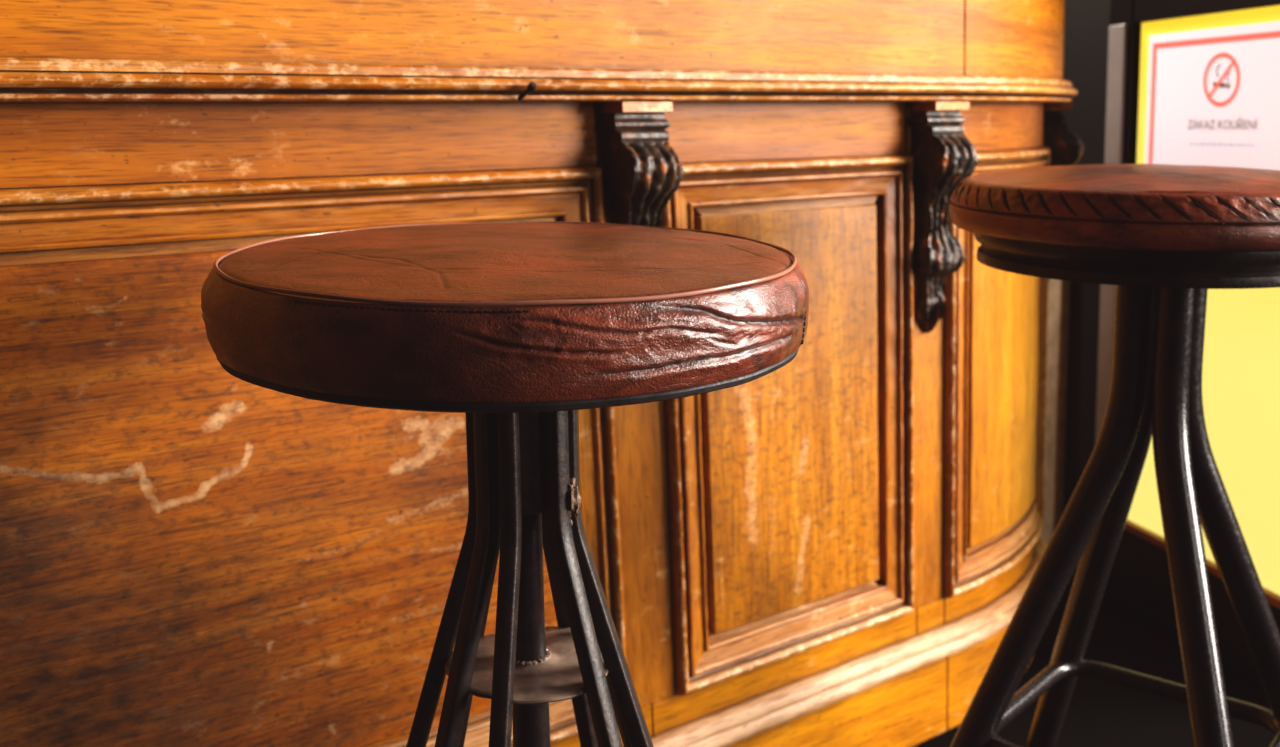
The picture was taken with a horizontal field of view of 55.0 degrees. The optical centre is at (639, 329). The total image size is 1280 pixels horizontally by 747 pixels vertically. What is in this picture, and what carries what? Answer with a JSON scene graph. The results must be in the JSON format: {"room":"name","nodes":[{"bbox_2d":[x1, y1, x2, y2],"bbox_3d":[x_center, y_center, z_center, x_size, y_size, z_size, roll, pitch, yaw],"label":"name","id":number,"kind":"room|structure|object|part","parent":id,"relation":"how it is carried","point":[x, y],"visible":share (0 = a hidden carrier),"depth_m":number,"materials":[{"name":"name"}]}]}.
{"room":"bar","nodes":[
{"label":"bar","id":0,"kind":"room"},
{"bbox_2d":[711,567,1273,746],"bbox_3d":[0.508,0.679,1.131,5.400,0.050,5.200,-1,10,0],"label":"floor","id":1,"kind":"structure","parent":0,"point":[1126,633],"depth_m":1.82,"materials":[{"name":"black"}]},
{"bbox_2d":[201,221,808,746],"bbox_3d":[-0.075,0.323,0.831,0.400,0.766,0.389,-3,10,-13],"label":"bar stool","id":2,"kind":"object","parent":1,"relation":"on","point":[518,329],"visible":1,"depth_m":0.69,"materials":[{"name":"leather"}]},
{"bbox_3d":[-0.193,0.350,0.865,0.194,0.705,0.022,1,10,7],"label":"leg","id":3,"kind":"part","parent":2,"relation":"part of","materials":[{"name":"black metal"}]},
{"bbox_3d":[-0.155,0.368,0.755,0.140,0.705,0.148,-1,10,0],"label":"leg","id":4,"kind":"part","parent":2,"relation":"part of","materials":[{"name":"black metal"}]},
{"bbox_3d":[-0.160,0.339,0.927,0.022,0.705,0.194,-10,13,-43],"label":"leg","id":5,"kind":"part","parent":2,"relation":"part of","materials":[{"name":"black metal"}]},
{"bbox_2d":[201,223,808,403],"bbox_3d":[-0.080,-0.024,0.779,0.372,0.064,0.372,-1,10,0],"label":"seat cushion","id":6,"kind":"object","parent":2,"relation":"on","point":[423,313],"depth_m":0.64,"materials":[{"name":"leather"}]},
{"bbox_3d":[-0.093,0.372,0.725,0.021,0.705,0.194,1,10,12],"label":"leg","id":7,"kind":"part","parent":2,"relation":"part of","materials":[{"name":"black metal"}]},
{"bbox_3d":[-0.080,0.003,0.784,0.361,0.018,0.361,-1,10,0],"label":"seat","id":8,"kind":"part","parent":2,"relation":"part of","materials":[{"name":"brown leather"}]},
{"bbox_3d":[-0.073,0.221,0.821,0.113,0.010,0.113,-1,10,0],"label":"brace plate","id":9,"kind":"part","parent":2,"relation":"part of","materials":[{"name":"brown metal"}]},
{"bbox_3d":[-0.025,0.333,0.954,0.022,0.705,0.194,3,10,20],"label":"leg","id":10,"kind":"part","parent":2,"relation":"part of","materials":[{"name":"black metal"}]},
{"bbox_3d":[0.021,0.364,0.766,0.194,0.705,0.022,8,13,42],"label":"leg","id":11,"kind":"part","parent":2,"relation":"part of","materials":[{"name":"black metal"}]},
{"bbox_3d":[0.046,0.356,0.813,0.190,0.705,0.060,-1,10,0],"label":"leg","id":12,"kind":"part","parent":2,"relation":"part of","materials":[{"name":"black metal"}]},
{"bbox_3d":[0.023,0.338,0.919,0.194,0.705,0.022,-9,13,-41],"label":"leg","id":13,"kind":"part","parent":2,"relation":"part of","materials":[{"name":"black metal"}]},
{"bbox_2d":[0,0,1084,746],"bbox_3d":[-0.144,0.053,1.310,0.629,1.140,2.809,7,12,37],"label":"bar counter","id":14,"kind":"object","parent":1,"relation":"on","point":[194,553],"depth_m":1.18,"materials":[{"name":"brown wood"}]},
{"bbox_3d":[-0.624,0.210,0.869,1.381,0.484,0.016,-8,12,-36],"label":"panel","id":15,"kind":"part","parent":14,"relation":"part of","materials":[{"name":"brown wood"}]},
{"bbox_3d":[-0.620,0.210,0.864,1.502,0.599,0.026,-8,12,-36],"label":"panel frame","id":16,"kind":"part","parent":14,"relation":"part of","materials":[{"name":"brown wood"}]},
{"bbox_3d":[-0.146,-0.247,1.259,0.627,0.031,2.802,7,12,37],"label":"cornice moulding","id":17,"kind":"part","parent":14,"relation":"part of","materials":[{"name":"brown wood"}]},
{"bbox_3d":[-0.598,0.521,0.944,1.515,0.043,0.021,-8,12,-36],"label":"rail","id":18,"kind":"part","parent":14,"relation":"part of","materials":[{"name":"brown wood"}]},
{"bbox_3d":[0.186,0.414,1.521,0.446,0.043,0.021,-8,12,-36],"label":"rail","id":19,"kind":"part","parent":14,"relation":"part of","materials":[{"name":"brown wood"}]},
{"bbox_3d":[0.183,0.099,1.462,0.298,0.484,0.015,-8,12,-36],"label":"panel","id":20,"kind":"part","parent":14,"relation":"part of","materials":[{"name":"brown wood"}]},
{"bbox_3d":[0.186,0.099,1.458,0.419,0.599,0.026,-8,12,-36],"label":"panel frame","id":21,"kind":"part","parent":14,"relation":"part of","materials":[{"name":"brown wood"}]},
{"bbox_3d":[-0.129,0.477,1.400,0.601,0.039,2.769,7,12,37],"label":"ledge moulding","id":22,"kind":"part","parent":14,"relation":"part of","materials":[{"name":"brown wood"}]},
{"bbox_3d":[0.387,0.386,1.669,0.057,0.043,0.021,-8,12,-36],"label":"rail","id":23,"kind":"part","parent":14,"relation":"part of","materials":[{"name":"brown wood"}]},
{"bbox_3d":[0.548,0.303,2.149,0.241,0.043,0.970,0,10,3],"label":"rail","id":24,"kind":"part","parent":14,"relation":"part of","materials":[{"name":"brown wood"}]},
{"bbox_3d":[0.529,0.044,1.758,0.051,0.599,0.413,6,12,35],"label":"panel frame","id":25,"kind":"part","parent":14,"relation":"part of","materials":[{"name":"brown wood"}]},
{"bbox_3d":[0.526,0.044,1.760,0.036,0.484,0.295,6,12,35],"label":"panel","id":26,"kind":"part","parent":14,"relation":"part of","materials":[{"name":"brown wood"}]},
{"bbox_2d":[949,163,1279,746],"bbox_3d":[0.496,0.239,1.208,0.411,0.793,0.411,8,13,40],"label":"bar stool","id":27,"kind":"object","parent":1,"relation":"on","point":[1166,235],"visible":1,"depth_m":1.13,"materials":[{"name":"red leather"}]},
{"bbox_3d":[0.353,0.284,1.205,0.268,0.697,0.032,-1,10,-4],"label":"leg","id":28,"kind":"part","parent":27,"relation":"part of","materials":[{"name":"black metal"}]},
{"bbox_3d":[0.486,0.257,1.357,0.032,0.697,0.268,-1,10,-4],"label":"leg","id":29,"kind":"part","parent":27,"relation":"part of","materials":[{"name":"black metal"}]},
{"bbox_2d":[949,163,1279,251],"bbox_3d":[0.485,-0.123,1.159,0.378,0.063,0.378,-1,10,0],"label":"seat cushion","id":30,"kind":"object","parent":27,"relation":"on","point":[1131,207],"depth_m":1.03,"materials":[{"name":"red leather"}]},
{"bbox_3d":[0.486,-0.080,1.166,0.328,0.041,0.328,-1,10,0],"label":"seat","id":31,"kind":"part","parent":27,"relation":"part of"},
{"bbox_3d":[0.507,0.304,1.074,0.032,0.697,0.268,-1,10,-4],"label":"leg","id":32,"kind":"part","parent":27,"relation":"part of","materials":[{"name":"black metal"}]},
{"bbox_3d":[0.640,0.277,1.225,0.268,0.697,0.032,-1,10,-4],"label":"leg","id":33,"kind":"part","parent":27,"relation":"part of","materials":[{"name":"black metal"}]},
{"bbox_2d":[1062,0,1109,566],"bbox_3d":[0.741,-0.966,2.587,0.100,2.700,1.068,-3,10,-13],"label":"door frame","id":34,"kind":"structure","parent":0,"point":[1087,22],"depth_m":2.25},
{"bbox_2d":[1041,279,1070,544],"bbox_3d":[0.770,0.075,2.429,0.021,0.700,0.261,-3,10,-13],"label":"trim","id":35,"kind":"structure","parent":34,"relation":"attached to","point":[1058,321],"depth_m":2.33,"materials":[{"name":"brown wood"}]},
{"bbox_2d":[1095,0,1279,670],"bbox_3d":[0.890,-0.520,1.867,0.048,2.040,0.596,-3,10,-13],"label":"door","id":36,"kind":"structure","parent":34,"relation":"in","point":[1241,365],"depth_m":1.91,"materials":[{"name":"yellow paint"}]},
{"bbox_3d":[0.821,-0.146,2.147,0.006,0.754,0.069,-3,10,-13],"label":"edge plate","id":37,"kind":"part","parent":36,"relation":"part of","materials":[{"name":"grey metal"}]},
{"bbox_3d":[0.916,0.435,1.985,0.040,0.116,0.445,-3,10,-13],"label":"kick panel","id":38,"kind":"part","parent":36,"relation":"part of","materials":[{"name":"black paint"}]},
{"bbox_3d":[0.897,-0.560,1.846,0.040,0.160,0.447,-3,10,-13],"label":"rail","id":39,"kind":"part","parent":36,"relation":"part of","materials":[{"name":"black paint"}]},
{"bbox_2d":[1144,21,1279,169],"bbox_3d":[0.886,-0.331,1.885,0.002,0.260,0.359,-3,10,-13],"label":"notice","id":40,"kind":"object","parent":36,"relation":"attached to","point":[1213,94],"visible":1,"depth_m":1.89,"materials":[{"name":"white paper"}]},
{"bbox_2d":[1190,142,1254,145],"bbox_3d":[0.889,-0.284,1.881,0.001,0.004,0.144,-3,10,-13],"label":"print","id":41,"kind":"object","parent":40,"relation":"attached to","point":[1191,143],"depth_m":1.88,"materials":[{"name":"grey"}]}
]}

